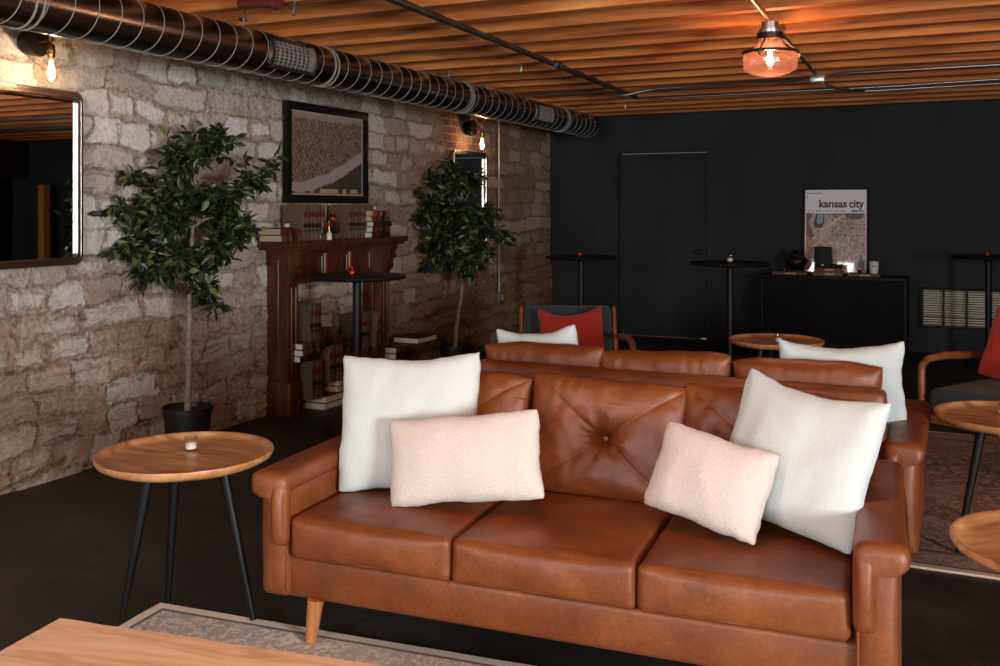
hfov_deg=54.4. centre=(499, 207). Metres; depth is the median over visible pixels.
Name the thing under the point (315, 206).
book
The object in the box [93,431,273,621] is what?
side table
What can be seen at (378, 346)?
book
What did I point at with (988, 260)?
bar table
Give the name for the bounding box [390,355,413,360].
book
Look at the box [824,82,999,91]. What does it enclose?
conduit
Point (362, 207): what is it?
book
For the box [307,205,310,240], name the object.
book
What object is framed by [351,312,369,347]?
book
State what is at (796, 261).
bronze ornament
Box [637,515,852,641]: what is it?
seat cushion
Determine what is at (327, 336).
book
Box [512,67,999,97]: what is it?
ceiling beam
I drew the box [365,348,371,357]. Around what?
book
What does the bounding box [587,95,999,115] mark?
ceiling beam
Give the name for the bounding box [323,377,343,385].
book
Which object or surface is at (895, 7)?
ceiling beam
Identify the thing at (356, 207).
book
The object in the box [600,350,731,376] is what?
cushion
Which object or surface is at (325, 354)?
book
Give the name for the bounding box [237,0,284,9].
pipe fitting
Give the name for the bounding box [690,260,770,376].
bar table
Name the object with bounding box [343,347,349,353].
book
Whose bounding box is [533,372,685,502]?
cushion
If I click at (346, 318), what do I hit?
book
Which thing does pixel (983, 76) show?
ceiling beam
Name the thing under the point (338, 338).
book
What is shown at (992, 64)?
conduit
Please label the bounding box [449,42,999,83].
ceiling beam
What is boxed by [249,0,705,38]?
ceiling beam
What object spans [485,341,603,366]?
cushion
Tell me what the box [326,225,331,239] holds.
glass bottle
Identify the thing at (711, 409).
cushion
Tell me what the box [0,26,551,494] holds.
wall
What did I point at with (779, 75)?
ceiling beam
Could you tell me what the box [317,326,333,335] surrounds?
book
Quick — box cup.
[869,261,878,273]
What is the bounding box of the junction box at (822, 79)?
[810,74,825,83]
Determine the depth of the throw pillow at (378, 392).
3.61 m
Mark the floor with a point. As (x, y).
(65, 542)
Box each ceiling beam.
[144,0,331,14]
[199,0,518,27]
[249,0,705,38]
[292,0,892,47]
[331,0,999,56]
[365,7,999,64]
[396,20,999,71]
[424,32,999,77]
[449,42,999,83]
[472,51,999,88]
[492,59,999,93]
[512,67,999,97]
[528,74,999,102]
[545,80,999,105]
[561,85,999,109]
[575,90,999,112]
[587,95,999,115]
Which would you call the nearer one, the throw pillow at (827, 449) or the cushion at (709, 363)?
the throw pillow at (827, 449)
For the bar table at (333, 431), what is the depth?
6.50 m
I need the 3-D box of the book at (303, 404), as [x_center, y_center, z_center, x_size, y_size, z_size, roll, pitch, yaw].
[-1.338,1.474,7.371,0.225,0.050,0.290,0,0,25]
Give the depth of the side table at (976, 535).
2.71 m
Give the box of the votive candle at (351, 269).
[349,267,354,274]
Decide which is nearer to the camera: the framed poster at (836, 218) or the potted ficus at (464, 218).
the potted ficus at (464, 218)
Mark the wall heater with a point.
(948, 308)
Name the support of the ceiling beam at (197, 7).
attached to the ceiling
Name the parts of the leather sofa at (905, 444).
frame, arm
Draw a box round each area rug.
[118,602,533,665]
[910,431,999,579]
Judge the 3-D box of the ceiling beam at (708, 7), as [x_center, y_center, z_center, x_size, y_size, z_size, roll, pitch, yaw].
[2.570,-1.199,4.769,9.580,0.238,0.080,0,0,25]
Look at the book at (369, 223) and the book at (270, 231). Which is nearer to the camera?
the book at (270, 231)
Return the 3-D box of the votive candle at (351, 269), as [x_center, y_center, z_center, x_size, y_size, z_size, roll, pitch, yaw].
[-0.993,0.424,6.521,0.044,0.050,0.044,0,0,25]
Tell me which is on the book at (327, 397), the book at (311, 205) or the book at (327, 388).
the book at (327, 388)
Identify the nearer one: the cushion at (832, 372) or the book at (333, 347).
the cushion at (832, 372)
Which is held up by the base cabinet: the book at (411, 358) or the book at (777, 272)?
the book at (777, 272)
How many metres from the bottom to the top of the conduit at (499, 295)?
2.100 m
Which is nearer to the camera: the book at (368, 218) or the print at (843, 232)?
the book at (368, 218)
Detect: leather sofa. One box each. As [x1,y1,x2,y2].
[252,371,910,665]
[480,341,930,553]
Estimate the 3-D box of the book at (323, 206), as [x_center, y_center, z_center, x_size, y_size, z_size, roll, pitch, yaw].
[-1.404,0.107,7.318,0.195,0.260,0.044,0,0,25]
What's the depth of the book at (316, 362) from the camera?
7.12 m
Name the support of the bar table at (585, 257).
on the floor
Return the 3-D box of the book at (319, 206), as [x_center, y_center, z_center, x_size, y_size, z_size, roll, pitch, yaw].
[-1.423,0.106,7.277,0.195,0.262,0.044,0,0,25]
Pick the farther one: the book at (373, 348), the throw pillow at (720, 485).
the book at (373, 348)
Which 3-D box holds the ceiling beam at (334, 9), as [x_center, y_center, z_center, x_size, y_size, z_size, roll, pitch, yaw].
[2.214,-1.199,4.017,9.580,0.238,0.080,0,0,25]
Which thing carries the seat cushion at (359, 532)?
on the leather sofa at (588, 562)
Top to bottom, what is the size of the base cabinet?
0.790 m
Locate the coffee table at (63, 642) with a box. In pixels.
[0,618,380,665]
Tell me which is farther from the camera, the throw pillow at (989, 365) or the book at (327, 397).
the book at (327, 397)
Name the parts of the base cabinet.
door, door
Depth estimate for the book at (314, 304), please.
7.13 m
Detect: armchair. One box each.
[518,305,635,350]
[917,351,999,445]
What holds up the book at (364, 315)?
on the book at (366, 350)
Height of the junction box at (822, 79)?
0.063 m
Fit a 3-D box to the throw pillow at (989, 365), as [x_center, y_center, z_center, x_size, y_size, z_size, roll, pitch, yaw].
[3.052,0.817,5.650,0.206,0.463,0.479,0,0,-37]
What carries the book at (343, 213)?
on the fireplace mantel
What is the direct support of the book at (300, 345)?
on the book at (299, 353)
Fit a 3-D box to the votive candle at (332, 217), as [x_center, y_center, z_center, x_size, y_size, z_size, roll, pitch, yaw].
[-1.281,0.073,7.432,0.048,0.060,0.048,0,0,25]
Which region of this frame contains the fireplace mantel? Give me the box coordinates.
[258,236,407,417]
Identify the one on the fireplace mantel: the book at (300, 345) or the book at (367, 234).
the book at (367, 234)
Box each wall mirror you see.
[0,82,82,269]
[451,149,486,245]
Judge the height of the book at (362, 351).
0.268 m
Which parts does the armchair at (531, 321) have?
rail, rail, arm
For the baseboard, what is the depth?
10.07 m
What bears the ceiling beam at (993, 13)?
attached to the ceiling
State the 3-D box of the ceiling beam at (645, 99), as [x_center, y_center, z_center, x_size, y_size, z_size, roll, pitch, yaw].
[4.349,-1.199,8.529,9.580,0.238,0.080,0,0,25]
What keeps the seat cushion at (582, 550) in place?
on the leather sofa at (588, 562)
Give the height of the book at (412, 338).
0.046 m
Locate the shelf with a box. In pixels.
[258,236,407,250]
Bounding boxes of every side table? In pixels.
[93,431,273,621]
[728,333,824,357]
[933,401,999,553]
[949,510,999,572]
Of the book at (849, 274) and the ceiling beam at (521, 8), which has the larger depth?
the book at (849, 274)
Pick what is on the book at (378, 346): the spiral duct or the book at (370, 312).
the book at (370, 312)
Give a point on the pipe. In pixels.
(405, 4)
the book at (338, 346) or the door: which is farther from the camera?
the door
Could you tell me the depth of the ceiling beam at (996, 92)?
10.01 m
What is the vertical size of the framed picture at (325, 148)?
0.760 m
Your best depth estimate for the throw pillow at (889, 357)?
4.15 m
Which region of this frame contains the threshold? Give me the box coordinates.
[625,333,701,339]
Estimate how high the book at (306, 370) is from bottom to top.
0.279 m
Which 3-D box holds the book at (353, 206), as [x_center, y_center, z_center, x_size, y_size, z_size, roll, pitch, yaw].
[-1.234,0.106,7.677,0.195,0.262,0.043,0,0,25]
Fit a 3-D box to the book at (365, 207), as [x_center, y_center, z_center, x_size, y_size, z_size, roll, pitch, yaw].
[-1.158,0.109,7.838,0.195,0.257,0.043,0,0,25]
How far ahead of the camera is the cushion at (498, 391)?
3.78 m
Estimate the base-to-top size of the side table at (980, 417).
0.598 m
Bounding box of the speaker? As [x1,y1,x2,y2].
[814,247,832,267]
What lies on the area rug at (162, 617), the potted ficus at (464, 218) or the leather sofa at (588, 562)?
the leather sofa at (588, 562)
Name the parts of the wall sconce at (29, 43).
arm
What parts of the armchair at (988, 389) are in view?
arm, rail, seat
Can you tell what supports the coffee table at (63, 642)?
on the area rug at (162, 617)
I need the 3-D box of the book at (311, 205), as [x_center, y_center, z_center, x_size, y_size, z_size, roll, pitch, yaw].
[-1.462,0.106,7.195,0.195,0.264,0.044,0,0,25]
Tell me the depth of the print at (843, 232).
10.41 m
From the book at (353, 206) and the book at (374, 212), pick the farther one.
the book at (374, 212)
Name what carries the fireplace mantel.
on the floor
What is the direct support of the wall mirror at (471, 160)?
attached to the wall at (89, 365)
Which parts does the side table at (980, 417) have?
leg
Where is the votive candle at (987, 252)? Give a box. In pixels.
[984,250,990,255]
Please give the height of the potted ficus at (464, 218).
1.971 m
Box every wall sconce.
[17,31,55,77]
[463,120,484,146]
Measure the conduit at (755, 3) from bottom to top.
0.026 m
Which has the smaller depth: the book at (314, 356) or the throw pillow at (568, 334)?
the throw pillow at (568, 334)
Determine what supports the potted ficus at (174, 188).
on the floor
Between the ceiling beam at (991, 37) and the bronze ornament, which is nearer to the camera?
the ceiling beam at (991, 37)
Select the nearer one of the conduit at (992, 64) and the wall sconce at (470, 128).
the conduit at (992, 64)
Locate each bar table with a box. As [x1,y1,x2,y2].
[307,272,405,437]
[546,254,615,305]
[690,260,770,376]
[950,254,999,368]
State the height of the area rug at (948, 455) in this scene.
0.011 m
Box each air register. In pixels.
[266,35,318,75]
[534,102,555,124]
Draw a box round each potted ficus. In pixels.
[89,120,289,433]
[411,157,515,357]
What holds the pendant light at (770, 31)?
hanging from the ceiling beam at (895, 7)
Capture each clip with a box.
[289,1,298,15]
[517,64,524,73]
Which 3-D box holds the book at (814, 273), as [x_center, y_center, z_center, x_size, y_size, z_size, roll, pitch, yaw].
[3.464,0.689,10.240,0.295,0.042,0.204,0,0,25]
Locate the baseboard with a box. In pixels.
[713,329,984,352]
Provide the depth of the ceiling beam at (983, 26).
6.62 m
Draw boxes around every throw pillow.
[339,352,480,491]
[389,409,543,506]
[496,325,577,344]
[537,306,604,350]
[644,421,779,544]
[729,368,890,553]
[779,339,906,435]
[978,305,999,378]
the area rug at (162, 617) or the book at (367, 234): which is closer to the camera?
the area rug at (162, 617)
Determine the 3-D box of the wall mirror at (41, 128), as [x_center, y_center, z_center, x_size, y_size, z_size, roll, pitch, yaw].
[-2.535,-0.167,5.182,0.030,0.976,0.750,0,0,25]
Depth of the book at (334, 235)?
7.34 m
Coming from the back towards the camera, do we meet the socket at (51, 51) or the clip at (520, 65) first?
the clip at (520, 65)
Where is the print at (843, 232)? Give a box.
[806,213,864,271]
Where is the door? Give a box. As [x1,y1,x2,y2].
[614,146,711,339]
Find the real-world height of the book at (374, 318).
0.265 m
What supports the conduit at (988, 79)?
attached to the ceiling beam at (983, 76)
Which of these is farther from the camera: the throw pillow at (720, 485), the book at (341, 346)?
the book at (341, 346)
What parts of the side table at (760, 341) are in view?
leg, leg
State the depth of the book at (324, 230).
7.33 m
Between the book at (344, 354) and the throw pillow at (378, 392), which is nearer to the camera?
the throw pillow at (378, 392)
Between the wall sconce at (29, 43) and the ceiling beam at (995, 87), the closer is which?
the wall sconce at (29, 43)
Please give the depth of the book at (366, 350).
7.74 m
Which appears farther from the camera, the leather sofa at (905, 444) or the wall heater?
the wall heater
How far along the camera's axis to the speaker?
10.19 m
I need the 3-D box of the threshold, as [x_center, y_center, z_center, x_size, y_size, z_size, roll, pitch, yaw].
[1.862,1.489,11.291,0.960,0.022,0.045,0,0,25]
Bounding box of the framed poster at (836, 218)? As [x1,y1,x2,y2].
[803,188,868,274]
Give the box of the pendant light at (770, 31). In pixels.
[742,21,801,76]
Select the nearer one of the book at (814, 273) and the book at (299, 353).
the book at (299, 353)
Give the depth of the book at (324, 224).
7.33 m
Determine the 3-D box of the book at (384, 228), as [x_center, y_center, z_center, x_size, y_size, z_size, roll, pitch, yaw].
[-1.040,0.172,7.921,0.190,0.043,0.258,0,0,25]
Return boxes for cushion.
[292,488,504,580]
[452,492,673,608]
[477,371,533,414]
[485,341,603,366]
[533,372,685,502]
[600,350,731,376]
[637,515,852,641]
[685,383,862,441]
[732,357,882,388]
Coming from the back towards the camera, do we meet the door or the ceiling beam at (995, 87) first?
the door
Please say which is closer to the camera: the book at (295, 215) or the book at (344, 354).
the book at (295, 215)
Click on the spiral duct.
(132, 25)
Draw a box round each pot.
[162,401,212,433]
[439,342,470,357]
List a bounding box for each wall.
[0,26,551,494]
[549,99,999,343]
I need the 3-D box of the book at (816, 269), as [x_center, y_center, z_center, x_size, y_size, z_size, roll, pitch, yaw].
[3.464,0.646,10.240,0.275,0.042,0.194,0,0,25]
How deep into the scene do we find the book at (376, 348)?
7.87 m
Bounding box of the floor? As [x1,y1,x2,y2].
[0,336,999,665]
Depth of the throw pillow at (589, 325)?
6.82 m
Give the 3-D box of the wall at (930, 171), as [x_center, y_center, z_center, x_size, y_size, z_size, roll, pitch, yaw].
[4.862,0.090,9.985,9.900,2.820,0.150,0,0,25]
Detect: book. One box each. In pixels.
[259,228,300,234]
[260,235,301,241]
[282,205,306,240]
[290,204,313,239]
[294,347,319,356]
[294,354,317,362]
[295,341,319,349]
[298,302,316,340]
[298,303,312,341]
[298,361,315,399]
[300,398,342,410]
[301,391,343,403]
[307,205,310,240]
[311,360,318,398]
[314,205,317,239]
[315,347,332,382]
[315,360,322,397]
[317,303,320,339]
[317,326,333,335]
[317,333,333,341]
[318,205,321,239]
[320,233,339,239]
[321,227,339,233]
[322,205,324,221]
[322,222,339,227]
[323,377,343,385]
[323,385,343,391]
[327,346,335,381]
[329,206,351,237]
[332,205,354,237]
[333,334,349,343]
[336,345,339,380]
[340,345,342,378]
[341,313,362,348]
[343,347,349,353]
[343,353,349,376]
[350,349,364,356]
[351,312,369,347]
[355,205,360,237]
[355,206,357,237]
[361,206,363,237]
[361,311,381,344]
[361,349,367,357]
[363,314,366,348]
[364,206,366,237]
[365,232,390,237]
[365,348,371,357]
[366,210,390,215]
[366,216,389,220]
[366,221,391,226]
[367,226,389,231]
[369,347,374,357]
[370,314,379,346]
[370,346,377,357]
[377,345,380,357]
[384,350,413,359]
[385,342,413,353]
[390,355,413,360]
[393,333,436,343]
[772,270,806,274]
[813,271,844,275]
[814,267,843,271]
[847,272,879,276]
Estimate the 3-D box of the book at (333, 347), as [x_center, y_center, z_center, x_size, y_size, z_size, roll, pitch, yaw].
[-1.326,1.174,7.366,0.185,0.263,0.046,0,0,25]
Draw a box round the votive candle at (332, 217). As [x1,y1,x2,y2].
[329,214,335,221]
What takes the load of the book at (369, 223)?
on the book at (384, 228)
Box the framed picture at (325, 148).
[283,100,367,202]
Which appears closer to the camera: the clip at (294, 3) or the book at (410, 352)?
the clip at (294, 3)
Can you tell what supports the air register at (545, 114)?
attached to the spiral duct
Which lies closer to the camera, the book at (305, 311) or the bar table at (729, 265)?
the book at (305, 311)
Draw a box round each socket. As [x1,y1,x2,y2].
[46,44,55,58]
[767,38,772,46]
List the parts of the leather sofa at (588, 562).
arm, leg, frame, rail, arm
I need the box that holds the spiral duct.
[0,0,600,136]
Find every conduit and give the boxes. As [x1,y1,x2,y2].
[495,120,502,304]
[526,76,809,96]
[648,78,999,99]
[750,0,769,19]
[781,31,818,77]
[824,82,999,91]
[825,63,999,76]
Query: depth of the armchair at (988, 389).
5.56 m
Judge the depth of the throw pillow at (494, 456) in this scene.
3.33 m
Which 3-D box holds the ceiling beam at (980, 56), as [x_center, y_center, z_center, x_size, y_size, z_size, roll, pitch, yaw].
[3.638,-1.199,7.025,9.580,0.238,0.080,0,0,25]
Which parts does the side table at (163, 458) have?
leg, leg, leg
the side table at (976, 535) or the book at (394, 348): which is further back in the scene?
the book at (394, 348)
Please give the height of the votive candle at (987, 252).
0.050 m
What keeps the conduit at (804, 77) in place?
attached to the ceiling beam at (779, 75)
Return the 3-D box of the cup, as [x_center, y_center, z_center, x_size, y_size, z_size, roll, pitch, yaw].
[3.861,0.615,10.033,0.096,0.122,0.096,0,0,25]
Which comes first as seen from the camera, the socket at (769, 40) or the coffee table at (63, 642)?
the coffee table at (63, 642)
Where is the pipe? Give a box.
[384,0,637,98]
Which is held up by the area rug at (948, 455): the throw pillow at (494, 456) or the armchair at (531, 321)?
the armchair at (531, 321)
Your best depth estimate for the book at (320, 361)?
7.16 m
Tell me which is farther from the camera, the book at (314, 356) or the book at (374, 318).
the book at (374, 318)
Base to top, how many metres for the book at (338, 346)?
0.261 m
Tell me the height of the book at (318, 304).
0.270 m
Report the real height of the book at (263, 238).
0.047 m
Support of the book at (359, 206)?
on the fireplace mantel
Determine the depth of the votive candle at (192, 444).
3.63 m
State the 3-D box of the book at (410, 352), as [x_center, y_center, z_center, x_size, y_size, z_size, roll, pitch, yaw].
[-0.887,1.234,8.224,0.210,0.048,0.285,0,0,25]
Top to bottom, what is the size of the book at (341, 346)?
0.260 m
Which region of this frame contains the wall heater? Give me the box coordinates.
[921,287,999,329]
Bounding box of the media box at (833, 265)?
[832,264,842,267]
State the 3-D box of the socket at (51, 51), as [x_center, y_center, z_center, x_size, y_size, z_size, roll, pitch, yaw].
[-2.369,-0.828,5.132,0.048,0.074,0.048,0,0,25]
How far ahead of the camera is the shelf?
7.37 m
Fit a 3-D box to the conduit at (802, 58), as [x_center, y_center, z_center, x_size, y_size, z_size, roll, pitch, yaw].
[2.063,-1.063,6.718,0.027,0.032,2.431,0,0,24]
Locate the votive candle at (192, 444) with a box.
[185,439,196,449]
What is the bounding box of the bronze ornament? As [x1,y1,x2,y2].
[784,250,807,271]
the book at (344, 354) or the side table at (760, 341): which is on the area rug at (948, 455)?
the side table at (760, 341)
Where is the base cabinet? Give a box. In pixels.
[761,272,908,356]
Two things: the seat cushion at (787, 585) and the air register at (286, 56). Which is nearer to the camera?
the seat cushion at (787, 585)

